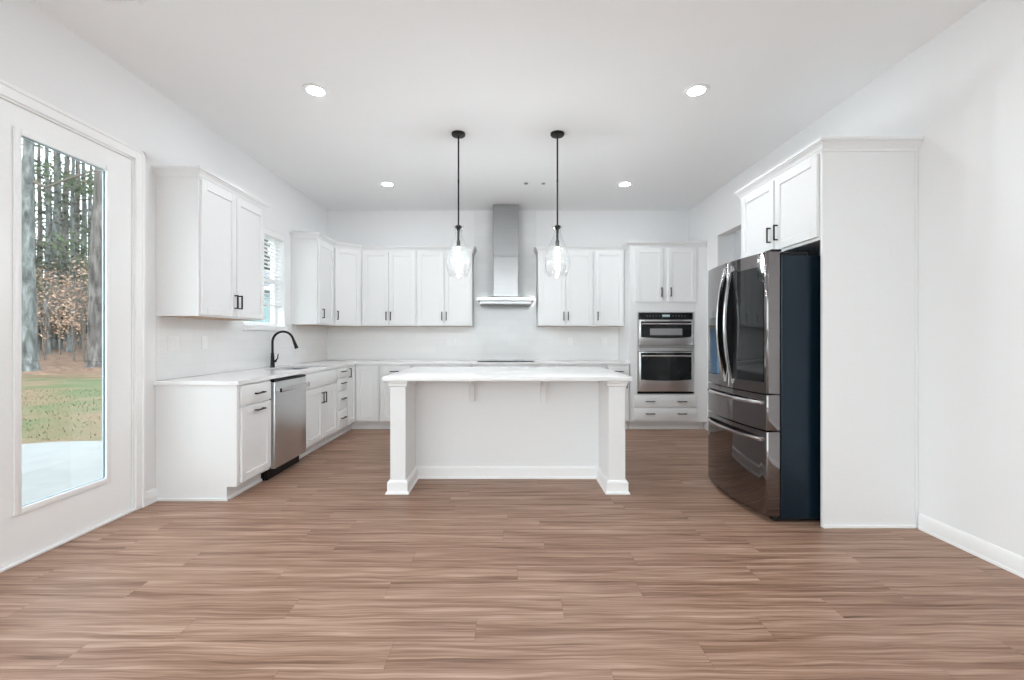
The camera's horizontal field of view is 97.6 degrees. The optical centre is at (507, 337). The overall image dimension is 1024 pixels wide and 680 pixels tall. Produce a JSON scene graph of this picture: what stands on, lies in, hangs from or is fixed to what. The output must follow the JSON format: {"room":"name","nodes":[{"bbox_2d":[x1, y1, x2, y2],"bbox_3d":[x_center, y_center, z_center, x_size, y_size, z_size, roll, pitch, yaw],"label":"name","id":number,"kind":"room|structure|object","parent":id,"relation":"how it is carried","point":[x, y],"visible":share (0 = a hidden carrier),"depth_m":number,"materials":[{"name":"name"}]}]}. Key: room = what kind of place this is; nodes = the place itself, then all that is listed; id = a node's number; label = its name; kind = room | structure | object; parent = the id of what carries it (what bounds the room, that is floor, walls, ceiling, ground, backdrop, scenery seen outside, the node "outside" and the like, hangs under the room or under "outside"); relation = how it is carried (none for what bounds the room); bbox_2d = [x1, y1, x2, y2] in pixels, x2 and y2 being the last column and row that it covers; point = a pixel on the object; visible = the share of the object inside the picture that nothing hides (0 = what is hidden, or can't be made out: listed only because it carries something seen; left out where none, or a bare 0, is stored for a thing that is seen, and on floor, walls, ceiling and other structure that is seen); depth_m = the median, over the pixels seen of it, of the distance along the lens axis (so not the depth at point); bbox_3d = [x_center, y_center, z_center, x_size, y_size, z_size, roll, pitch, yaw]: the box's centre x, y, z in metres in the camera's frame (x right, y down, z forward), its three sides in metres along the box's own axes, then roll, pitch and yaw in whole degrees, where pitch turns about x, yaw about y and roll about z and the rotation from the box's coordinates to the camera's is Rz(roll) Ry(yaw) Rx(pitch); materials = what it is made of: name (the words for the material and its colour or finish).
{"room":"kitchen","nodes":[
{"label":"kitchen","id":0,"kind":"room"},
{"bbox_2d":[0,0,326,491],"bbox_3d":[-2.715,-0.320,1.770,0.150,3.080,9.840,0,0,0],"label":"wall","id":1,"kind":"structure","parent":0,"point":[40,56],"depth_m":3.28,"materials":[{"name":"paint"}]},
{"bbox_2d":[0,79,144,572],"bbox_3d":[-2.704,-0.060,2.695,0.172,2.560,1.086,0,0,0],"label":"door","id":2,"kind":"structure","parent":1,"relation":"in","point":[30,530],"depth_m":2.82,"materials":[{"name":"paint"}]},
{"bbox_2d":[145,488,156,506],"bbox_3d":[-2.631,1.170,3.298,0.018,0.100,0.114,0,0,0],"label":"baseboard","id":3,"kind":"structure","parent":1,"relation":"attached to","point":[151,495],"depth_m":3.29,"materials":[{"name":"paint"}]},
{"bbox_2d":[151,165,269,320],"bbox_3d":[-2.454,-0.720,3.804,0.369,1.112,0.981,0,0,0],"label":"upper cabinet","id":4,"kind":"object","parent":1,"relation":"attached to","point":[210,230],"visible":1,"depth_m":3.45,"materials":[{"name":"paint"}]},
{"bbox_2d":[156,316,326,379],"bbox_3d":[-2.636,0.076,4.944,0.008,0.481,3.174,0,0,0],"label":"tile backsplash","id":5,"kind":"structure","parent":1,"relation":"attached to","point":[230,347],"depth_m":4.16,"materials":[{"name":"white tile"}]},
{"bbox_2d":[201,336,206,348],"bbox_3d":[-2.628,0.040,3.880,0.008,0.116,0.072,0,0,0],"label":"outlet plate","id":6,"kind":"object","parent":5,"relation":"attached to","point":[203,338],"visible":1,"depth_m":3.87,"materials":[{"name":"white plastic"}]},
{"bbox_2d":[243,236,286,330],"bbox_3d":[-2.701,-0.639,4.885,0.167,1.119,0.870,0,0,0],"label":"window","id":7,"kind":"structure","parent":1,"relation":"in","point":[247,325],"depth_m":5.25,"materials":[{"name":"paint"}]},
{"bbox_2d":[264,228,283,307],"bbox_3d":[-2.679,-0.779,4.880,0.073,0.841,0.816,0,0,0],"label":"window blind","id":8,"kind":"object","parent":7,"relation":"attached to","point":[268,233],"visible":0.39,"depth_m":5.09,"materials":[{"name":"white plastic"}]},
{"bbox_2d":[289,232,335,325],"bbox_3d":[-2.454,-0.720,5.673,0.369,1.112,0.533,0,0,0],"label":"upper cabinet","id":9,"kind":"object","parent":1,"relation":"attached to","point":[312,253],"visible":1,"depth_m":5.45,"materials":[{"name":"paint"}]},
{"bbox_2d":[29,0,985,210],"bbox_3d":[-0.003,-1.935,1.770,5.575,0.150,9.840,0,0,0],"label":"ceiling","id":10,"kind":"structure","parent":0,"point":[399,76],"depth_m":3.21,"materials":[{"name":"paint"}]},
{"bbox_2d":[102,0,143,3],"bbox_3d":[-2.124,-1.855,2.314,0.205,0.008,0.348,0,0,0],"label":"ceiling vent","id":11,"kind":"object","parent":10,"relation":"in","point":[105,1],"visible":1,"depth_m":2.47,"materials":[{"name":"white plastic"}]},
{"bbox_2d":[302,83,328,97],"bbox_3d":[-1.445,-1.855,3.365,0.184,0.008,0.184,0,0,0],"label":"recessed light","id":12,"kind":"object","parent":10,"relation":"in","point":[314,90],"visible":1,"depth_m":3.36,"materials":[{"name":"white plastic"}]},
{"bbox_2d":[380,181,394,186],"bbox_3d":[-1.455,-1.855,5.410,0.184,0.008,0.184,0,0,0],"label":"recessed light","id":13,"kind":"object","parent":10,"relation":"in","point":[384,183],"visible":1,"depth_m":5.41,"materials":[{"name":"white plastic"}]},
{"bbox_2d":[452,130,464,265],"bbox_3d":[-0.450,-1.210,4.072,0.230,1.300,0.230,0,0,0],"label":"pendant light","id":14,"kind":"object","parent":10,"relation":"hanging from","point":[458,134],"visible":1,"depth_m":4.06,"materials":[{"name":"black metal"}]},
{"bbox_2d":[455,225,461,246],"bbox_3d":[-0.450,-0.926,4.072,0.064,0.203,0.064,0,0,0],"label":"socket","id":15,"kind":"object","parent":14,"relation":"attached to","point":[458,227],"depth_m":4.06,"materials":[{"name":"black metal"}]},
{"bbox_2d":[550,130,563,265],"bbox_3d":[0.449,-1.210,4.072,0.230,1.300,0.230,0,0,0],"label":"pendant light","id":16,"kind":"object","parent":10,"relation":"hanging from","point":[556,134],"visible":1,"depth_m":4.06,"materials":[{"name":"black metal"}]},
{"bbox_2d":[554,225,560,246],"bbox_3d":[0.449,-0.926,4.072,0.064,0.203,0.064,0,0,0],"label":"socket","id":17,"kind":"object","parent":16,"relation":"attached to","point":[557,227],"depth_m":4.06,"materials":[{"name":"black metal"}]},
{"bbox_2d":[617,181,632,186],"bbox_3d":[1.412,-1.855,5.410,0.184,0.008,0.184,0,0,0],"label":"recessed light","id":18,"kind":"object","parent":10,"relation":"in","point":[625,183],"visible":1,"depth_m":5.41,"materials":[{"name":"white plastic"}]},
{"bbox_2d":[683,83,709,97],"bbox_3d":[1.415,-1.855,3.365,0.184,0.008,0.184,0,0,0],"label":"recessed light","id":19,"kind":"object","parent":10,"relation":"in","point":[696,90],"visible":1,"depth_m":3.36,"materials":[{"name":"white plastic"}]},
{"bbox_2d":[327,211,688,252],"bbox_3d":[-0.003,-0.320,6.615,5.275,3.080,0.150,0,0,0],"label":"wall","id":20,"kind":"structure","parent":0,"point":[351,227],"depth_m":6.54,"materials":[{"name":"paint"}]},
{"bbox_2d":[323,242,366,326],"bbox_3d":[-2.321,-0.720,6.224,0.635,1.112,0.631,0,0,0],"label":"upper cabinet","id":21,"kind":"object","parent":20,"relation":"attached to","point":[347,257],"visible":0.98,"depth_m":6.07,"materials":[{"name":"paint"}]},
{"bbox_2d":[361,245,419,326],"bbox_3d":[-1.651,-0.720,6.351,0.765,1.112,0.376,0,0,0],"label":"upper cabinet","id":22,"kind":"object","parent":20,"relation":"attached to","point":[389,272],"visible":1,"depth_m":6.21,"materials":[{"name":"paint"}]},
{"bbox_2d":[416,245,476,326],"bbox_3d":[-0.860,-0.720,6.351,0.814,1.112,0.376,0,0,0],"label":"upper cabinet","id":23,"kind":"object","parent":20,"relation":"attached to","point":[445,289],"visible":1,"depth_m":6.21,"materials":[{"name":"paint"}]},
{"bbox_2d":[327,210,618,359],"bbox_3d":[-0.514,-0.771,6.536,4.252,2.176,0.008,0,0,0],"label":"tile backsplash","id":24,"kind":"structure","parent":20,"relation":"attached to","point":[498,332],"depth_m":6.53,"materials":[{"name":"white tile"}]},
{"bbox_2d":[568,337,572,344],"bbox_3d":[0.910,0.050,6.527,0.072,0.116,0.008,0,0,0],"label":"outlet plate","id":25,"kind":"object","parent":24,"relation":"attached to","point":[570,339],"visible":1,"depth_m":6.53,"materials":[{"name":"white plastic"}]},
{"bbox_2d":[602,337,606,344],"bbox_3d":[1.400,0.050,6.527,0.072,0.116,0.008,0,0,0],"label":"outlet plate","id":26,"kind":"object","parent":24,"relation":"attached to","point":[604,339],"visible":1,"depth_m":6.53,"materials":[{"name":"white plastic"}]},
{"bbox_2d":[477,204,534,305],"bbox_3d":[-0.030,-1.161,6.283,0.776,1.397,0.496,0,0,0],"label":"range hood","id":27,"kind":"object","parent":20,"relation":"attached to","point":[505,216],"visible":1,"depth_m":6.24,"materials":[{"name":"metal"}]},
{"bbox_2d":[480,301,531,305],"bbox_3d":[-0.030,-0.482,6.293,0.706,0.040,0.436,0,0,0],"label":"hood canopy","id":28,"kind":"object","parent":27,"relation":"on","point":[483,303],"depth_m":6.07,"materials":[{"name":"metal"}]},
{"bbox_2d":[533,245,593,326],"bbox_3d":[0.778,-0.720,6.351,0.817,1.112,0.376,0,0,0],"label":"upper cabinet","id":29,"kind":"object","parent":20,"relation":"attached to","point":[564,292],"visible":1,"depth_m":6.21,"materials":[{"name":"paint"}]},
{"bbox_2d":[590,245,623,326],"bbox_3d":[1.401,-0.720,6.351,0.426,1.112,0.376,0,0,0],"label":"upper cabinet","id":30,"kind":"object","parent":20,"relation":"attached to","point":[608,260],"visible":0.95,"depth_m":6.21,"materials":[{"name":"paint"}]},
{"bbox_2d":[0,429,1023,679],"bbox_3d":[-0.003,1.280,1.770,5.575,0.120,9.840,0,0,0],"label":"floor","id":31,"kind":"structure","parent":0,"point":[312,571],"depth_m":2.16,"materials":[{"name":"wood"}]},
{"bbox_2d":[156,380,270,500],"bbox_3d":[-2.309,0.785,3.582,0.659,0.869,0.478,0,0,0],"label":"base cabinet","id":32,"kind":"object","parent":31,"relation":"on","point":[213,442],"visible":0.97,"depth_m":3.35,"materials":[{"name":"paint"}]},
{"bbox_2d":[261,374,309,480],"bbox_3d":[-2.274,0.790,4.125,0.656,0.860,0.592,0,0,0],"label":"dishwasher","id":33,"kind":"object","parent":31,"relation":"on","point":[288,394],"visible":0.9,"depth_m":4.05,"materials":[{"name":"metal"}]},
{"bbox_2d":[298,368,337,458],"bbox_3d":[-2.309,0.785,4.868,0.659,0.869,0.878,0,0,0],"label":"base cabinet","id":34,"kind":"object","parent":31,"relation":"on","point":[322,392],"visible":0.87,"depth_m":4.83,"materials":[{"name":"paint"}]},
{"bbox_2d":[330,366,346,440],"bbox_3d":[-2.309,0.785,5.466,0.659,0.869,0.310,0,0,0],"label":"base cabinet","id":35,"kind":"object","parent":31,"relation":"on","point":[342,371],"visible":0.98,"depth_m":5.45,"materials":[{"name":"paint"}]},
{"bbox_2d":[340,365,380,434],"bbox_3d":[-2.172,0.785,6.082,0.933,0.869,0.915,0,0,0],"label":"base cabinet","id":36,"kind":"object","parent":31,"relation":"on","point":[363,381],"visible":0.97,"depth_m":5.92,"materials":[{"name":"paint"}]},
{"bbox_2d":[153,360,630,384],"bbox_3d":[-0.512,0.335,4.933,4.254,0.030,3.196,0,0,0],"label":"countertop","id":37,"kind":"structure","parent":36,"relation":"on","point":[240,377],"depth_m":5.21,"materials":[{"name":"white stone"}]},
{"bbox_2d":[270,330,297,367],"bbox_3d":[-2.432,0.119,4.887,0.308,0.402,0.086,0,0,0],"label":"faucet","id":38,"kind":"object","parent":37,"relation":"on","point":[272,360],"visible":1,"depth_m":4.86,"materials":[{"name":"black metal"}]},
{"bbox_2d":[282,368,305,369],"bbox_3d":[-2.310,0.443,4.875,0.414,0.186,0.714,0,0,0],"label":"sink","id":39,"kind":"object","parent":37,"relation":"in","point":[289,368],"visible":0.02,"depth_m":5.22,"materials":[{"name":"metal"}]},
{"bbox_2d":[477,359,533,361],"bbox_3d":[-0.030,0.315,6.218,0.760,0.010,0.505,0,0,0],"label":"cooktop","id":40,"kind":"object","parent":37,"relation":"in","point":[480,360],"visible":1,"depth_m":6.17,"materials":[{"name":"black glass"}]},
{"bbox_2d":[380,365,410,428],"bbox_3d":[-1.498,0.785,6.213,0.409,0.869,0.651,0,0,0],"label":"base cabinet","id":41,"kind":"object","parent":31,"relation":"on","point":[385,370],"visible":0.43,"depth_m":5.92,"materials":[{"name":"paint"}]},
{"bbox_2d":[411,365,470,367],"bbox_3d":[-0.889,0.785,6.213,0.801,0.869,0.651,0,0,0],"label":"base cabinet","id":42,"kind":"object","parent":31,"relation":"on","point":[412,366],"visible":0.04,"depth_m":5.92,"materials":[{"name":"paint"}]},
{"bbox_2d":[471,365,539,366],"bbox_3d":[-0.029,0.785,6.213,0.913,0.869,0.651,0,0,0],"label":"base cabinet","id":43,"kind":"object","parent":31,"relation":"on","point":[471,365],"visible":0.09,"depth_m":5.93,"materials":[{"name":"paint"}]},
{"bbox_2d":[385,381,629,494],"bbox_3d":[-0.002,0.778,4.081,1.908,0.884,1.182,0,0,0],"label":"kitchen island","id":44,"kind":"object","parent":31,"relation":"on","point":[439,429],"visible":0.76,"depth_m":3.90,"materials":[{"name":"paint"}]},
{"bbox_2d":[382,367,632,380],"bbox_3d":[-0.005,0.318,4.072,1.942,0.032,1.200,0,0,0],"label":"island countertop","id":45,"kind":"structure","parent":44,"relation":"on","point":[415,373],"depth_m":3.71,"materials":[{"name":"white stone"}]},
{"bbox_2d":[540,365,605,368],"bbox_3d":[0.869,0.785,6.213,0.874,0.869,0.651,0,0,0],"label":"base cabinet","id":46,"kind":"object","parent":31,"relation":"on","point":[602,366],"visible":0.04,"depth_m":5.92,"materials":[{"name":"paint"}]},
{"bbox_2d":[606,365,629,428],"bbox_3d":[1.461,0.785,6.213,0.302,0.869,0.651,0,0,0],"label":"base cabinet","id":47,"kind":"object","parent":31,"relation":"on","point":[623,369],"visible":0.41,"depth_m":5.92,"materials":[{"name":"paint"}]},
{"bbox_2d":[619,241,706,428],"bbox_3d":[2.103,-0.028,6.208,1.061,2.496,0.661,0,0,0],"label":"tall cabinet","id":48,"kind":"object","parent":31,"relation":"on","point":[660,276],"visible":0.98,"depth_m":5.93,"materials":[{"name":"paint"}]},
{"bbox_2d":[637,312,693,393],"bbox_3d":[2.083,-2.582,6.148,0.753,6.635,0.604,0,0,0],"label":"oven","id":49,"kind":"object","parent":48,"relation":"in","point":[665,340],"visible":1,"depth_m":5.90,"materials":[{"name":"metal"}]},
{"bbox_2d":[707,249,819,520],"bbox_3d":[2.061,0.312,3.390,0.918,1.800,0.875,0,0,0],"label":"refrigerator","id":50,"kind":"object","parent":31,"relation":"on","point":[763,389],"visible":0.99,"depth_m":2.96,"materials":[{"name":"metal"}]},
{"bbox_2d":[734,136,923,527],"bbox_3d":[2.305,-0.028,3.382,0.658,2.496,1.093,0,0,0],"label":"tall cabinet","id":51,"kind":"object","parent":31,"relation":"on","point":[852,202],"visible":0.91,"depth_m":2.88,"materials":[{"name":"paint"}]},
{"bbox_2d":[727,229,740,262],"bbox_3d":[3.277,-0.260,5.450,1.045,3.200,3.900,0,0,0],"label":"wall","id":52,"kind":"structure","parent":0,"point":[734,239],"depth_m":7.30,"materials":[{"name":"paint"}]},
{"bbox_2d":[689,0,1023,556],"bbox_3d":[2.695,-0.320,1.770,0.120,3.080,9.840,0,0,0],"label":"wall","id":53,"kind":"structure","parent":0,"point":[962,90],"depth_m":2.59,"materials":[{"name":"paint"}]},
{"bbox_2d":[918,513,1023,577],"bbox_3d":[2.626,1.170,-0.069,0.018,0.100,5.862,0,0,0],"label":"baseboard","id":54,"kind":"structure","parent":53,"relation":"attached to","point":[1007,560],"depth_m":2.52,"materials":[{"name":"paint"}]},
{"label":"outside","id":55,"kind":"structure","parent":0,"visible":0},
{"bbox_2d":[250,270,269,322],"bbox_3d":[-10.900,-0.880,22.235,7.200,5.000,6.330,0,0,0],"label":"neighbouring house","id":56,"kind":"structure","parent":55,"point":[266,319],"depth_m":19.49,"materials":[{"name":"white"}]},
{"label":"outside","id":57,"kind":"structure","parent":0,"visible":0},
{"bbox_2d":[22,340,101,376],"bbox_3d":[-35.000,-1.124,55.000,150.000,4.927,80.000,0,0,0],"label":"ground","id":58,"kind":"structure","parent":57,"point":[54,364],"depth_m":19.14,"materials":[{"name":"brown soil"}]},
{"bbox_2d":[34,147,54,265],"bbox_3d":[-40.320,-9.446,37.414,5.466,18.912,5.713,0,0,0],"label":"pine tree","id":59,"kind":"object","parent":58,"relation":"on","point":[42,148],"visible":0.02,"depth_m":37.97,"materials":[{"name":"grey plant"}]},
{"bbox_2d":[22,139,70,343],"bbox_3d":[-32.510,-8.413,31.099,5.391,17.721,5.862,0,0,-36],"label":"pine tree","id":60,"kind":"object","parent":58,"relation":"on","point":[39,229],"visible":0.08,"depth_m":30.97,"materials":[{"name":"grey plant"}]},
{"bbox_2d":[37,307,67,349],"bbox_3d":[-27.237,-0.667,25.760,2.719,2.803,3.246,0,0,25],"label":"sapling","id":61,"kind":"object","parent":58,"relation":"on","point":[52,322],"visible":0.15,"depth_m":25.99,"materials":[{"name":"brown plant"}]},
{"bbox_2d":[36,268,68,330],"bbox_3d":[-25.971,-1.622,25.046,2.461,4.832,3.325,0,0,-26],"label":"sapling","id":62,"kind":"object","parent":58,"relation":"on","point":[42,268],"visible":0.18,"depth_m":25.14,"materials":[{"name":"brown plant"}]},
{"bbox_2d":[35,175,69,247],"bbox_3d":[-47.368,-8.962,47.287,5.733,16.823,5.544,0,0,35],"label":"pine tree","id":63,"kind":"object","parent":58,"relation":"on","point":[35,175],"visible":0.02,"depth_m":46.97,"materials":[{"name":"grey plant"}]},
{"bbox_2d":[36,263,72,359],"bbox_3d":[-21.903,-1.248,20.843,2.536,4.581,2.677,0,0,43],"label":"sapling","id":64,"kind":"object","parent":58,"relation":"on","point":[44,341],"visible":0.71,"depth_m":21.00,"materials":[{"name":"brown plant"}]},
{"bbox_2d":[22,141,92,341],"bbox_3d":[-33.090,-9.582,33.784,6.556,19.806,4.674,0,0,-35],"label":"pine tree","id":65,"kind":"object","parent":58,"relation":"on","point":[66,161],"visible":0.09,"depth_m":33.02,"materials":[{"name":"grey plant"}]},
{"bbox_2d":[34,159,80,267],"bbox_3d":[-30.274,-6.868,27.596,5.781,15.013,6.150,0,0,-43],"label":"pine tree","id":66,"kind":"object","parent":58,"relation":"on","point":[36,161],"visible":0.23,"depth_m":28.94,"materials":[{"name":"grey plant"}]},
{"bbox_2d":[22,138,101,371],"bbox_3d":[-18.502,-7.452,17.988,5.353,17.502,5.861,0,0,-40],"label":"pine tree","id":67,"kind":"object","parent":58,"relation":"on","point":[30,348],"visible":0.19,"depth_m":17.12,"materials":[{"name":"grey plant"}]},
{"bbox_2d":[34,159,89,297],"bbox_3d":[-23.956,-8.898,22.248,5.263,19.809,6.178,0,0,-23],"label":"pine tree","id":68,"kind":"object","parent":58,"relation":"on","point":[66,243],"visible":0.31,"depth_m":23.09,"materials":[{"name":"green plant"}]},
{"bbox_2d":[37,147,88,353],"bbox_3d":[-24.660,-8.639,24.216,5.866,19.033,5.428,0,0,0],"label":"pine tree","id":69,"kind":"object","parent":58,"relation":"on","point":[47,195],"visible":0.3,"depth_m":23.86,"materials":[{"name":"grey plant"}]},
{"bbox_2d":[35,158,90,351],"bbox_3d":[-23.875,-7.221,24.716,5.546,16.075,6.164,0,0,0],"label":"pine tree","id":70,"kind":"object","parent":58,"relation":"on","point":[69,348],"visible":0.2,"depth_m":24.95,"materials":[{"name":"grey plant"}]},
{"bbox_2d":[38,269,87,354],"bbox_3d":[-23.147,-1.418,23.217,2.864,4.671,2.696,0,0,0],"label":"sapling","id":71,"kind":"object","parent":58,"relation":"on","point":[63,285],"visible":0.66,"depth_m":23.00,"materials":[{"name":"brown plant"}]},
{"bbox_2d":[40,262,85,338],"bbox_3d":[-26.325,-1.837,26.884,2.810,5.017,3.446,0,0,24],"label":"sapling","id":72,"kind":"object","parent":58,"relation":"on","point":[56,262],"visible":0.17,"depth_m":26.88,"materials":[{"name":"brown plant"}]},
{"bbox_2d":[35,151,90,252],"bbox_3d":[-41.969,-10.181,41.906,5.424,19.894,6.051,0,0,35],"label":"pine tree","id":73,"kind":"object","parent":58,"relation":"on","point":[54,151],"visible":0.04,"depth_m":41.74,"materials":[{"name":"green plant"}]},
{"bbox_2d":[35,145,91,348],"bbox_3d":[-27.412,-6.949,26.604,5.511,15.292,5.128,0,0,16],"label":"pine tree","id":74,"kind":"object","parent":58,"relation":"on","point":[54,344],"visible":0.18,"depth_m":26.89,"materials":[{"name":"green plant"}]},
{"bbox_2d":[35,160,92,344],"bbox_3d":[-28.765,-7.793,30.148,6.216,16.610,4.954,0,0,-39],"label":"pine tree","id":75,"kind":"object","parent":58,"relation":"on","point":[77,165],"visible":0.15,"depth_m":30.00,"materials":[{"name":"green plant"}]},
{"bbox_2d":[40,280,87,360],"bbox_3d":[-19.897,-0.817,20.476,2.429,3.780,3.014,0,0,-37],"label":"sapling","id":76,"kind":"object","parent":58,"relation":"on","point":[75,339],"visible":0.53,"depth_m":20.45,"materials":[{"name":"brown plant"}]},
{"bbox_2d":[35,151,92,267],"bbox_3d":[-21.911,-9.587,24.285,5.715,20.926,6.332,0,0,37],"label":"pine tree","id":77,"kind":"object","parent":58,"relation":"on","point":[38,164],"visible":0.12,"depth_m":22.85,"materials":[{"name":"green plant"}]},
{"bbox_2d":[42,300,87,348],"bbox_3d":[-25.595,-0.757,26.773,3.075,2.859,3.773,0,0,-12],"label":"sapling","id":78,"kind":"object","parent":58,"relation":"on","point":[56,328],"visible":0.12,"depth_m":26.27,"materials":[{"name":"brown plant"}]},
{"bbox_2d":[49,255,88,361],"bbox_3d":[-19.013,-1.285,19.842,2.477,4.779,2.503,0,0,0],"label":"sapling","id":79,"kind":"object","parent":58,"relation":"on","point":[82,318],"visible":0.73,"depth_m":19.93,"materials":[{"name":"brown plant"}]},
{"bbox_2d":[49,268,88,337],"bbox_3d":[-19.934,-1.319,21.220,2.683,4.662,2.751,0,0,0],"label":"sapling","id":80,"kind":"object","parent":58,"relation":"on","point":[82,268],"visible":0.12,"depth_m":20.93,"materials":[{"name":"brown plant"}]},
{"bbox_2d":[47,174,93,210],"bbox_3d":[-22.869,-7.628,26.715,5.523,16.653,6.198,0,0,-24],"label":"pine tree","id":81,"kind":"object","parent":58,"relation":"on","point":[74,180],"visible":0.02,"depth_m":24.89,"materials":[{"name":"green plant"}]},
{"bbox_2d":[51,157,91,283],"bbox_3d":[-40.400,-9.433,43.147,5.695,18.280,5.090,0,0,0],"label":"pine tree","id":82,"kind":"object","parent":58,"relation":"on","point":[89,204],"visible":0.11,"depth_m":42.90,"materials":[{"name":"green plant"}]},
{"bbox_2d":[51,167,93,271],"bbox_3d":[-28.128,-7.856,30.899,5.233,16.610,6.300,0,0,0],"label":"pine tree","id":83,"kind":"object","parent":58,"relation":"on","point":[90,167],"visible":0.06,"depth_m":30.02,"materials":[{"name":"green plant"}]},
{"bbox_2d":[69,163,93,338],"bbox_3d":[-33.717,-9.004,35.888,5.431,18.287,5.810,0,0,-36],"label":"pine tree","id":84,"kind":"object","parent":58,"relation":"on","point":[82,170],"visible":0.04,"depth_m":35.82,"materials":[{"name":"grey plant"}]},
{"bbox_2d":[83,168,101,367],"bbox_3d":[-15.829,-7.777,19.586,6.637,18.005,3.801,0,0,22],"label":"pine tree","id":85,"kind":"object","parent":58,"relation":"on","point":[94,322],"visible":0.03,"depth_m":18.27,"materials":[{"name":"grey plant"}]},
{"bbox_2d":[34,151,269,339],"bbox_3d":[-65.166,-11.261,49.468,98.697,24.308,51.359,0,0,0],"label":"undergrowth","id":86,"kind":"object","parent":58,"relation":"on","point":[35,151],"visible":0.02,"depth_m":43.22,"materials":[{"name":"green plant"}]},
{"bbox_2d":[264,239,269,269],"bbox_3d":[-17.562,-8.768,33.270,7.457,18.178,7.631,0,0,-14],"label":"evergreen tree","id":87,"kind":"object","parent":58,"relation":"on","point":[264,239],"visible":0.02,"depth_m":32.86,"materials":[{"name":"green plant"}]},
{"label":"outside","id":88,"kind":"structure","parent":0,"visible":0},
{"bbox_2d":[22,375,101,443],"bbox_3d":[-31.405,1.470,-11.700,57.190,0.300,56.600,0,0,0],"label":"lawn","id":89,"kind":"structure","parent":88,"point":[46,382],"depth_m":8.51,"materials":[{"name":"green plant"}]},
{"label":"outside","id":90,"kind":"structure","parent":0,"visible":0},
{"bbox_2d":[22,441,101,504],"bbox_3d":[-4.995,1.335,2.960,4.410,0.070,5.520,0,0,0],"label":"patio","id":91,"kind":"structure","parent":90,"point":[48,468],"depth_m":4.53,"materials":[{"name":"concrete"}]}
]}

